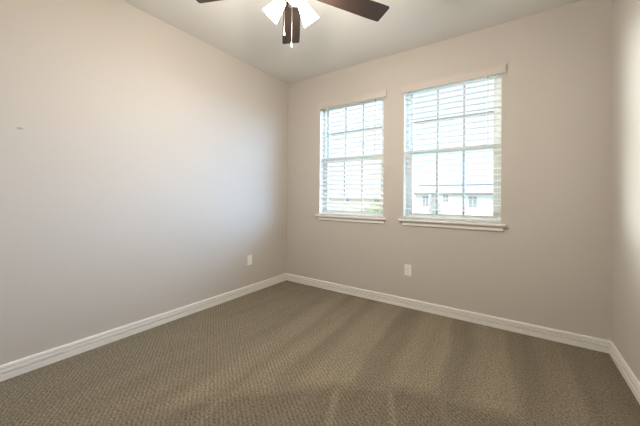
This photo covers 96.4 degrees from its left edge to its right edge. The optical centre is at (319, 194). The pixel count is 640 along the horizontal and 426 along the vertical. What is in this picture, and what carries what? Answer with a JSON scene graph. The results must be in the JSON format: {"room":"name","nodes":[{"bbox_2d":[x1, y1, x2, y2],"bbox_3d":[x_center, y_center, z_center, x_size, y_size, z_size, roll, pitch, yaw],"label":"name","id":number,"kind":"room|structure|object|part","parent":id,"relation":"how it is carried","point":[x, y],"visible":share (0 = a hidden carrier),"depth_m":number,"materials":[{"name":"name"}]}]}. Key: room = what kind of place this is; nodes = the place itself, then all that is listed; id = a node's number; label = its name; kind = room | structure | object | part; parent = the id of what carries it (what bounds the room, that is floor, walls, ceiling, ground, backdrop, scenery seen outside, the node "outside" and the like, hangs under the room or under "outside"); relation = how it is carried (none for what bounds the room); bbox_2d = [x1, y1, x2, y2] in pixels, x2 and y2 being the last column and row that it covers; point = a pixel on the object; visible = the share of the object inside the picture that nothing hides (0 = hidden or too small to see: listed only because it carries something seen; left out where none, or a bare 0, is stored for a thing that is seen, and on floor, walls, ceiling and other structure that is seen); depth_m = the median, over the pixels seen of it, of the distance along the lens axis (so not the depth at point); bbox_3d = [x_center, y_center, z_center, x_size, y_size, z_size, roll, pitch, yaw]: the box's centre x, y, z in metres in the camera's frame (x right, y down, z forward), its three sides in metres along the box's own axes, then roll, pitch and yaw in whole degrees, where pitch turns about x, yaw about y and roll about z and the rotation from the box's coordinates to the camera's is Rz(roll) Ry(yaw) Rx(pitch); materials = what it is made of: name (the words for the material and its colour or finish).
{"room":"empty bedroom","nodes":[
{"label":"empty bedroom","id":0,"kind":"room"},
{"bbox_2d":[0,0,287,364],"bbox_3d":[-1.494,-0.201,2.623,0.150,2.740,3.750,0,-1,34],"label":"wall","id":1,"kind":"structure","parent":0,"point":[143,162],"depth_m":2.32,"materials":[{"name":"beige paint"}]},
{"bbox_2d":[0,273,286,381],"bbox_3d":[-1.479,1.122,2.501,0.020,0.092,3.600,0,-1,34],"label":"baseboard","id":2,"kind":"structure","parent":1,"relation":"attached to","point":[21,366],"depth_m":2.28,"materials":[{"name":"white paint"}]},
{"bbox_2d":[247,255,251,264],"bbox_3d":[-0.843,0.789,3.435,0.008,0.116,0.072,0,-1,34],"label":"wall outlet","id":3,"kind":"object","parent":1,"relation":"attached to","point":[249,257],"visible":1,"depth_m":3.43,"materials":[{"name":"white plastic"}]},
{"bbox_2d":[0,280,639,425],"bbox_3d":[-0.152,1.231,1.589,3.540,0.120,3.900,0,-1,34],"label":"floor","id":4,"kind":"structure","parent":0,"point":[285,353],"depth_m":1.85,"materials":[{"name":"brown carpet"}]},
{"bbox_2d":[122,0,582,83],"bbox_3d":[-0.126,-1.629,1.617,3.540,0.120,3.900,0,-1,34],"label":"ceiling","id":5,"kind":"structure","parent":0,"point":[338,39],"depth_m":2.65,"materials":[{"name":"paint"}]},
{"bbox_2d":[196,0,388,47],"bbox_3d":[-0.166,-1.213,1.657,1.287,0.710,1.262,0,-1,34],"label":"ceiling fan","id":6,"kind":"object","parent":5,"relation":"hanging from","point":[293,10],"visible":1,"depth_m":1.88,"materials":[{"name":"brown metal"}]},
{"bbox_3d":[-0.558,-1.249,1.769,0.508,0.028,0.137,0,-1,11],"label":"fan blade","id":7,"kind":"part","parent":6,"relation":"part of","materials":[{"name":"brown wood"}]},
{"bbox_3d":[-0.279,-1.109,1.717,0.136,0.138,0.105,0,-1,34],"label":"lamp shade","id":8,"kind":"part","parent":6,"relation":"part of","materials":[{"name":"white glass"}]},
{"bbox_3d":[-0.208,-1.242,2.095,0.137,0.028,0.508,1,-1,-7],"label":"fan blade","id":9,"kind":"part","parent":6,"relation":"part of","materials":[{"name":"brown wood"}]},
{"bbox_3d":[-0.142,-1.109,1.570,0.105,0.138,0.136,1,-1,-32],"label":"lamp shade","id":10,"kind":"part","parent":6,"relation":"part of","materials":[{"name":"white glass"}]},
{"bbox_3d":[-0.069,-1.106,1.767,0.107,0.138,0.137,0,-1,34],"label":"lamp shade","id":11,"kind":"part","parent":6,"relation":"part of","materials":[{"name":"white glass"}]},
{"bbox_3d":[0.209,-1.241,1.863,0.508,0.028,0.137,1,-1,-25],"label":"fan blade","id":12,"kind":"part","parent":6,"relation":"part of","materials":[{"name":"brown wood"}]},
{"bbox_2d":[286,0,611,340],"bbox_3d":[0.921,-0.174,3.149,3.240,2.740,0.150,0,-1,34],"label":"wall","id":13,"kind":"structure","parent":0,"point":[550,266],"depth_m":2.52,"materials":[{"name":"beige paint"}]},
{"bbox_2d":[315,97,385,223],"bbox_3d":[0.383,-0.418,3.494,0.943,1.494,0.192,0,-1,34],"label":"window","id":14,"kind":"structure","parent":13,"relation":"in","point":[379,220],"depth_m":3.53,"materials":[{"name":"white plastic"}]},
{"bbox_3d":[0.357,0.272,3.461,0.943,0.020,0.126,0,-1,34],"label":"sill","id":15,"kind":"part","parent":14,"relation":"part of","materials":[{"name":"white paint"}]},
{"bbox_2d":[318,89,386,216],"bbox_3d":[0.372,-0.458,3.467,0.931,1.432,0.094,0,-1,34],"label":"window blind","id":16,"kind":"object","parent":14,"relation":"attached to","point":[379,93],"visible":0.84,"depth_m":3.44,"materials":[{"name":"white plastic"}]},
{"bbox_3d":[0.370,0.251,3.474,0.853,0.016,0.054,0,-1,34],"label":"rail","id":17,"kind":"part","parent":16,"relation":"part of","materials":[{"name":"white plastic"}]},
{"bbox_3d":[0.409,-0.118,3.529,0.801,0.703,0.026,0,-1,34],"label":"sash","id":18,"kind":"part","parent":14,"relation":"part of","materials":[{"name":"clear glass"}]},
{"bbox_3d":[0.432,-0.781,3.560,0.801,0.703,0.026,0,-1,34],"label":"sash","id":19,"kind":"part","parent":14,"relation":"part of","materials":[{"name":"clear glass"}]},
{"bbox_2d":[405,264,410,275],"bbox_3d":[0.931,0.802,3.030,0.072,0.116,0.008,0,-1,34],"label":"wall outlet","id":20,"kind":"object","parent":13,"relation":"attached to","point":[407,267],"visible":1,"depth_m":3.03,"materials":[{"name":"white plastic"}]},
{"bbox_2d":[286,273,610,352],"bbox_3d":[0.861,1.149,3.066,3.240,0.092,0.020,0,-1,34],"label":"baseboard","id":21,"kind":"structure","parent":13,"relation":"attached to","point":[597,344],"depth_m":2.68,"materials":[{"name":"white paint"}]},
{"bbox_2d":[398,74,505,230],"bbox_3d":[1.294,-0.416,2.869,0.963,1.494,0.192,0,-1,34],"label":"window","id":22,"kind":"structure","parent":13,"relation":"in","point":[458,224],"depth_m":2.84,"materials":[{"name":"white plastic"}]},
{"bbox_3d":[1.269,0.275,2.835,0.963,0.020,0.126,0,-1,34],"label":"sill","id":23,"kind":"part","parent":22,"relation":"part of","materials":[{"name":"white paint"}]},
{"bbox_2d":[401,63,505,221],"bbox_3d":[1.283,-0.460,2.842,0.951,1.423,0.094,0,-1,34],"label":"window blind","id":24,"kind":"object","parent":22,"relation":"attached to","point":[488,71],"visible":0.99,"depth_m":2.81,"materials":[{"name":"white plastic"}]},
{"bbox_3d":[1.040,-0.439,3.026,0.001,1.353,0.066,0,-1,34],"label":"ladder cord","id":25,"kind":"part","parent":24,"relation":"part of","materials":[{"name":"white fabric"}]},
{"bbox_3d":[1.288,-0.439,2.855,0.001,1.353,0.066,0,-1,34],"label":"ladder cord","id":26,"kind":"part","parent":24,"relation":"part of","materials":[{"name":"white fabric"}]},
{"bbox_3d":[1.282,0.244,2.849,0.873,0.016,0.054,0,-1,34],"label":"rail","id":27,"kind":"part","parent":24,"relation":"part of","materials":[{"name":"white plastic"}]},
{"bbox_3d":[1.536,-0.438,2.685,0.001,1.353,0.066,0,-1,34],"label":"ladder cord","id":28,"kind":"part","parent":24,"relation":"part of","materials":[{"name":"white fabric"}]},
{"bbox_3d":[1.321,-0.116,2.904,0.821,0.703,0.026,0,-1,34],"label":"sash","id":29,"kind":"part","parent":22,"relation":"part of","materials":[{"name":"clear glass"}]},
{"bbox_3d":[1.343,-0.778,2.935,0.821,0.703,0.026,0,-1,34],"label":"sash","id":30,"kind":"part","parent":22,"relation":"part of","materials":[{"name":"clear glass"}]},
{"bbox_2d":[612,0,639,381],"bbox_3d":[1.301,-0.194,0.706,0.150,2.740,3.750,0,-1,34],"label":"wall","id":31,"kind":"structure","parent":0,"point":[625,13],"depth_m":1.89,"materials":[{"name":"beige paint"}]},
{"bbox_2d":[609,341,639,403],"bbox_3d":[1.176,1.128,0.679,0.020,0.092,3.600,0,-1,34],"label":"baseboard","id":32,"kind":"structure","parent":31,"relation":"attached to","point":[625,370],"depth_m":1.84,"materials":[{"name":"white paint"}]},
{"label":"outside","id":33,"kind":"structure","parent":0,"visible":0},
{"bbox_3d":[33.487,5.040,53.492,120.000,0.100,119.850,0,-1,34],"label":"ground","id":34,"kind":"structure","parent":33,"visible":0},
{"bbox_2d":[329,194,413,212],"bbox_3d":[9.342,2.270,56.294,17.700,5.050,10.420,0,-1,34],"label":"house","id":35,"kind":"structure","parent":34,"relation":"on","point":[355,200],"depth_m":53.10,"materials":[{"name":"beige"}]},
{"bbox_2d":[364,205,380,211],"bbox_3d":[4.511,2.452,21.188,3.095,3.914,3.072,0,-1,34],"label":"tree","id":36,"kind":"object","parent":34,"relation":"on","point":[376,210],"visible":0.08,"depth_m":21.12,"materials":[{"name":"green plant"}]},
{"bbox_2d":[413,184,492,222],"bbox_3d":[19.251,1.674,39.803,11.100,6.100,10.420,0,-1,34],"label":"house","id":37,"kind":"structure","parent":34,"relation":"on","point":[445,198],"depth_m":37.54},
{"bbox_3d":[13.907,0.930,37.711,0.750,1.310,0.015,0,-1,34],"label":"pane","id":38,"kind":"part","parent":37,"relation":"part of","materials":[{"name":"clear glass"}]},
{"bbox_3d":[18.463,0.926,34.586,0.900,1.280,0.015,0,-1,34],"label":"pane","id":39,"kind":"part","parent":37,"relation":"part of","materials":[{"name":"clear glass"}]}
]}

